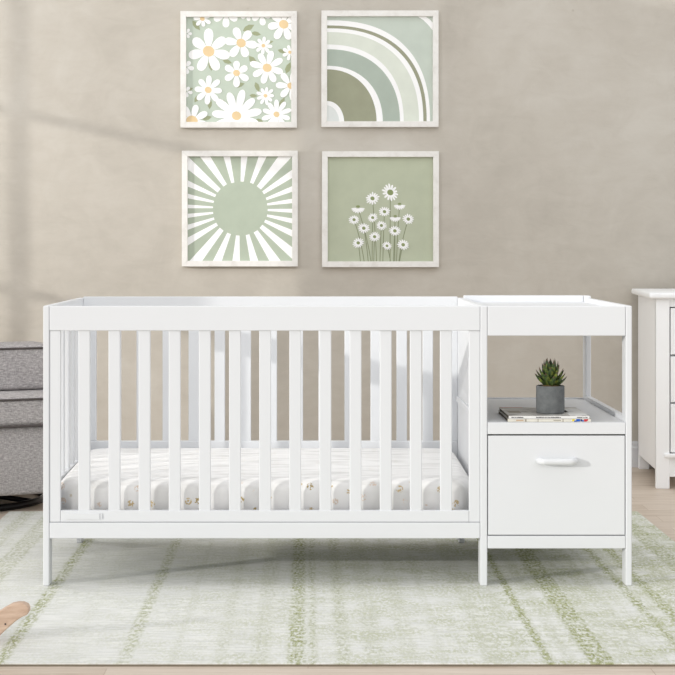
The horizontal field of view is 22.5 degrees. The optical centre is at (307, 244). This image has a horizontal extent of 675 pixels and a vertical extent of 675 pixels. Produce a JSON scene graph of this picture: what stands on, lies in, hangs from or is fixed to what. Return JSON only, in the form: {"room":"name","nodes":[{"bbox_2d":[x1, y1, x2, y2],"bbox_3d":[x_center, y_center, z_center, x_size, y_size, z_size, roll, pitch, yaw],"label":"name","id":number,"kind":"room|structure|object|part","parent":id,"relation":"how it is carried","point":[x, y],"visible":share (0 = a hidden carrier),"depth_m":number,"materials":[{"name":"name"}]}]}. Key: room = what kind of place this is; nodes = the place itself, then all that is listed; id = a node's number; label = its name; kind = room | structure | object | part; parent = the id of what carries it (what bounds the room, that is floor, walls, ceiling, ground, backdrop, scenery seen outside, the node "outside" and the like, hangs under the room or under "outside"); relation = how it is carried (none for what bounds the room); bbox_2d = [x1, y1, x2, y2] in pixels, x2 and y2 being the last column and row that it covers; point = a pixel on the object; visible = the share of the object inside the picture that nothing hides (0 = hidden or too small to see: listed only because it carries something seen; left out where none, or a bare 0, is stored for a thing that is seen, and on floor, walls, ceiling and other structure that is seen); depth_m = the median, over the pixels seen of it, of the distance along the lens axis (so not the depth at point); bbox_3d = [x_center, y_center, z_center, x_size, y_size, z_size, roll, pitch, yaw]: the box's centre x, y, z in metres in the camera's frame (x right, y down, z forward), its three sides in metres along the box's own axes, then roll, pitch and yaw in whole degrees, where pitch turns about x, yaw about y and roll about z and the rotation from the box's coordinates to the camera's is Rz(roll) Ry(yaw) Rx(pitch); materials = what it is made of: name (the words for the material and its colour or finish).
{"room":"children's room","nodes":[
{"label":"children's room","id":0,"kind":"room"},
{"bbox_2d":[0,0,674,440],"bbox_3d":[0.050,-0.553,8.100,6.300,3.208,0.100,0,0,0],"label":"wall","id":1,"kind":"structure","parent":0,"point":[554,138],"depth_m":8.05,"materials":[{"name":"beige paint"}]},
{"bbox_2d":[180,11,296,127],"bbox_3d":[-0.327,-0.829,8.034,0.550,0.550,0.031,0,0,0],"label":"framed print","id":2,"kind":"object","parent":1,"relation":"attached to","point":[238,69],"visible":1,"depth_m":8.04,"materials":[{"name":"paper"}]},
{"bbox_2d":[182,151,297,266],"bbox_3d":[-0.322,-0.172,8.034,0.547,0.547,0.031,0,0,0],"label":"framed print","id":3,"kind":"object","parent":1,"relation":"attached to","point":[240,208],"visible":1,"depth_m":8.04,"materials":[{"name":"green paper"}]},
{"bbox_2d":[321,10,438,126],"bbox_3d":[0.340,-0.832,8.034,0.553,0.550,0.031,0,0,0],"label":"framed print","id":4,"kind":"object","parent":1,"relation":"attached to","point":[380,68],"visible":1,"depth_m":8.04,"materials":[{"name":"green paper"}]},
{"bbox_2d":[322,151,438,266],"bbox_3d":[0.342,-0.169,8.034,0.552,0.547,0.031,0,0,0],"label":"framed print","id":5,"kind":"object","parent":1,"relation":"attached to","point":[380,208],"visible":1,"depth_m":8.04,"materials":[{"name":"green paper"}]},
{"bbox_2d":[632,441,651,466],"bbox_3d":[0.100,0.990,8.041,6.200,0.122,0.018,0,0,0],"label":"baseboard","id":6,"kind":"structure","parent":1,"relation":"attached to","point":[634,443],"depth_m":8.03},
{"bbox_2d":[0,467,674,674],"bbox_3d":[0.050,1.076,3.175,6.300,0.050,9.950,0,0,0],"label":"floor","id":7,"kind":"structure","parent":0,"point":[657,506],"depth_m":4.21,"materials":[{"name":"brown wood"}]},
{"bbox_2d":[0,341,42,510],"bbox_3d":[-1.502,0.560,6.915,0.923,0.979,0.833,0,0,-25],"label":"glider chair","id":8,"kind":"object","parent":7,"relation":"on","point":[21,362],"visible":0.58,"depth_m":6.68,"materials":[{"name":"grey fabric"}]},
{"bbox_2d":[0,389,42,425],"bbox_3d":[-1.451,0.652,6.806,0.910,0.115,0.580,0,0,-25],"label":"seat cushion","id":9,"kind":"object","parent":8,"relation":"on","point":[18,407],"depth_m":6.65,"materials":[{"name":"grey fabric"}]},
{"bbox_3d":[-1.506,0.847,6.924,0.880,0.268,0.800,0,0,-25],"label":"seat","id":10,"kind":"part","parent":8,"relation":"part of","materials":[{"name":"grey fabric"}]},
{"bbox_3d":[-1.215,0.501,7.082,0.250,0.184,0.280,0,0,-25],"label":"armrest","id":11,"kind":"part","parent":8,"relation":"part of","materials":[{"name":"grey fabric"}]},
{"bbox_2d":[0,511,674,665],"bbox_3d":[0.060,1.047,5.449,2.460,0.008,2.422,0,0,0],"label":"area rug","id":12,"kind":"object","parent":7,"relation":"on","point":[107,601],"visible":0.91,"depth_m":4.97,"materials":[{"name":"fabric"}]},
{"bbox_2d":[0,601,29,634],"bbox_3d":[-1.027,0.984,4.462,0.593,0.116,0.032,0,0,0],"label":"wooden rocker","id":13,"kind":"object","parent":12,"relation":"on","point":[14,611],"visible":1,"depth_m":4.45,"materials":[{"name":"brown wood"}]},
{"bbox_2d":[43,295,631,585],"bbox_3d":[0.090,0.611,5.591,1.802,0.865,0.849,0,0,0],"label":"crib changer","id":14,"kind":"object","parent":12,"relation":"on","point":[532,484],"visible":0.98,"depth_m":5.21,"materials":[{"name":"white paint"}]},
{"bbox_3d":[-0.801,0.615,5.232,0.019,0.857,0.064,0,0,0],"label":"leg","id":15,"kind":"part","parent":14,"relation":"part of","materials":[{"name":"white paint"}]},
{"bbox_3d":[-0.801,0.227,5.607,0.019,0.082,0.687,0,0,0],"label":"panel","id":16,"kind":"part","parent":14,"relation":"part of","materials":[{"name":"white paint"}]},
{"bbox_3d":[-0.801,0.818,5.607,0.019,0.150,0.687,0,0,0],"label":"rail","id":17,"kind":"part","parent":14,"relation":"part of","materials":[{"name":"white paint"}]},
{"bbox_3d":[-0.801,0.615,5.983,0.019,0.857,0.064,0,0,0],"label":"leg","id":18,"kind":"part","parent":14,"relation":"part of","materials":[{"name":"white paint"}]},
{"bbox_3d":[-0.685,0.830,5.202,0.110,0.018,0.004,0,0,0],"label":"label plate","id":19,"kind":"part","parent":14,"relation":"part of","materials":[{"name":"white paint"}]},
{"bbox_2d":[61,448,468,509],"bbox_3d":[-0.132,0.782,5.615,1.301,0.144,0.738,0,0,0],"label":"mattress","id":20,"kind":"object","parent":14,"relation":"on","point":[340,457],"visible":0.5,"depth_m":5.28,"materials":[{"name":"white fabric"}]},
{"bbox_3d":[-0.132,0.225,5.213,1.317,0.075,0.026,0,0,0],"label":"rail","id":21,"kind":"part","parent":14,"relation":"part of","materials":[{"name":"white paint"}]},
{"bbox_3d":[-0.132,0.555,5.214,1.317,0.585,0.020,0,0,0],"label":"panel","id":22,"kind":"part","parent":14,"relation":"part of","materials":[{"name":"white paint"}]},
{"bbox_3d":[-0.132,0.874,5.213,1.317,0.048,0.026,0,0,0],"label":"rail","id":23,"kind":"part","parent":14,"relation":"part of","materials":[{"name":"white paint"}]},
{"bbox_3d":[-0.132,0.537,6.001,1.319,0.711,0.024,0,0,0],"label":"panel","id":24,"kind":"part","parent":14,"relation":"part of","materials":[{"name":"white paint"}]},
{"bbox_3d":[0.538,0.615,5.983,0.022,0.857,0.064,0,0,0],"label":"leg","id":25,"kind":"part","parent":14,"relation":"part of","materials":[{"name":"white paint"}]},
{"bbox_3d":[0.535,0.539,5.625,0.028,0.707,0.721,0,0,0],"label":"panel","id":26,"kind":"part","parent":14,"relation":"part of","materials":[{"name":"white paint"}]},
{"bbox_3d":[0.538,0.615,5.232,0.022,0.857,0.064,0,0,0],"label":"leg","id":27,"kind":"part","parent":14,"relation":"part of","materials":[{"name":"white paint"}]},
{"bbox_3d":[0.770,0.228,5.608,0.442,0.100,0.814,0,0,0],"label":"tray frame","id":28,"kind":"part","parent":14,"relation":"part of","materials":[{"name":"white paint"}]},
{"bbox_2d":[498,410,590,421],"bbox_3d":[0.740,0.538,5.347,0.255,0.010,0.270,0,0,0],"label":"magazine","id":29,"kind":"object","parent":14,"relation":"on","point":[499,413],"visible":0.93,"depth_m":5.21,"materials":[{"name":"paper"}]},
{"bbox_2d":[499,407,588,418],"bbox_3d":[0.739,0.528,5.348,0.248,0.010,0.271,0,0,0],"label":"magazine","id":30,"kind":"object","parent":29,"relation":"on","point":[509,412],"visible":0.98,"depth_m":5.25,"materials":[{"name":"paper"}]},
{"bbox_2d":[535,358,565,413],"bbox_3d":[0.756,0.437,5.297,0.103,0.172,0.094,0,0,0],"label":"potted succulent","id":31,"kind":"object","parent":30,"relation":"on","point":[550,396],"visible":1,"depth_m":5.27,"materials":[{"name":"grey concrete"}]},
{"bbox_2d":[536,384,564,413],"bbox_3d":[0.755,0.481,5.300,0.088,0.086,0.088,0,0,0],"label":"pot","id":32,"kind":"object","parent":31,"relation":"attached to","point":[550,398],"depth_m":5.26,"materials":[{"name":"grey concrete"}]},
{"bbox_2d":[487,399,624,433],"bbox_3d":[0.760,0.561,5.598,0.422,0.036,0.795,0,0,0],"label":"shelf","id":33,"kind":"object","parent":14,"relation":"attached to","point":[605,419],"depth_m":5.20,"materials":[{"name":"white paint"}]},
{"bbox_3d":[0.760,0.735,5.579,0.418,0.303,0.753,0,0,0],"label":"drawer","id":34,"kind":"part","parent":14,"relation":"part of","materials":[{"name":"white paint"}]},
{"bbox_3d":[0.761,0.660,5.185,0.128,0.019,0.038,0,0,0],"label":"handle","id":35,"kind":"part","parent":14,"relation":"part of","materials":[{"name":"white paint"}]},
{"bbox_3d":[0.982,0.611,5.983,0.019,0.865,0.064,0,0,0],"label":"leg","id":36,"kind":"part","parent":14,"relation":"part of","materials":[{"name":"white paint"}]},
{"bbox_3d":[0.982,0.615,5.232,0.019,0.857,0.064,0,0,0],"label":"leg","id":37,"kind":"part","parent":14,"relation":"part of","materials":[{"name":"white paint"}]},
{"bbox_2d":[631,289,674,488],"bbox_3d":[1.986,0.628,7.621,0.984,0.846,0.720,0,0,5],"label":"dresser","id":38,"kind":"object","parent":7,"relation":"on","point":[656,307],"visible":1,"depth_m":7.33,"materials":[{"name":"white paint"}]},
{"bbox_3d":[1.578,0.951,7.993,0.047,0.200,0.045,0,0,5],"label":"leg","id":39,"kind":"part","parent":38,"relation":"part of","materials":[{"name":"white paint"}]},
{"bbox_3d":[1.530,0.641,7.341,0.058,0.820,0.034,0,0,5],"label":"post","id":40,"kind":"part","parent":38,"relation":"part of","materials":[{"name":"white paint"}]},
{"bbox_3d":[1.959,0.907,7.295,0.848,0.017,0.034,0,0,5],"label":"molding","id":41,"kind":"part","parent":38,"relation":"part of","materials":[{"name":"white paint"}]},
{"bbox_3d":[1.984,0.790,7.607,0.794,0.209,0.628,0,0,5],"label":"drawer","id":42,"kind":"part","parent":38,"relation":"part of","materials":[{"name":"white paint"}]},
{"bbox_3d":[1.984,0.579,7.607,0.794,0.196,0.628,0,0,5],"label":"drawer","id":43,"kind":"part","parent":38,"relation":"part of","materials":[{"name":"white paint"}]},
{"bbox_3d":[1.984,0.372,7.607,0.794,0.201,0.628,0,0,5],"label":"drawer","id":44,"kind":"part","parent":38,"relation":"part of","materials":[{"name":"white paint"}]}
]}

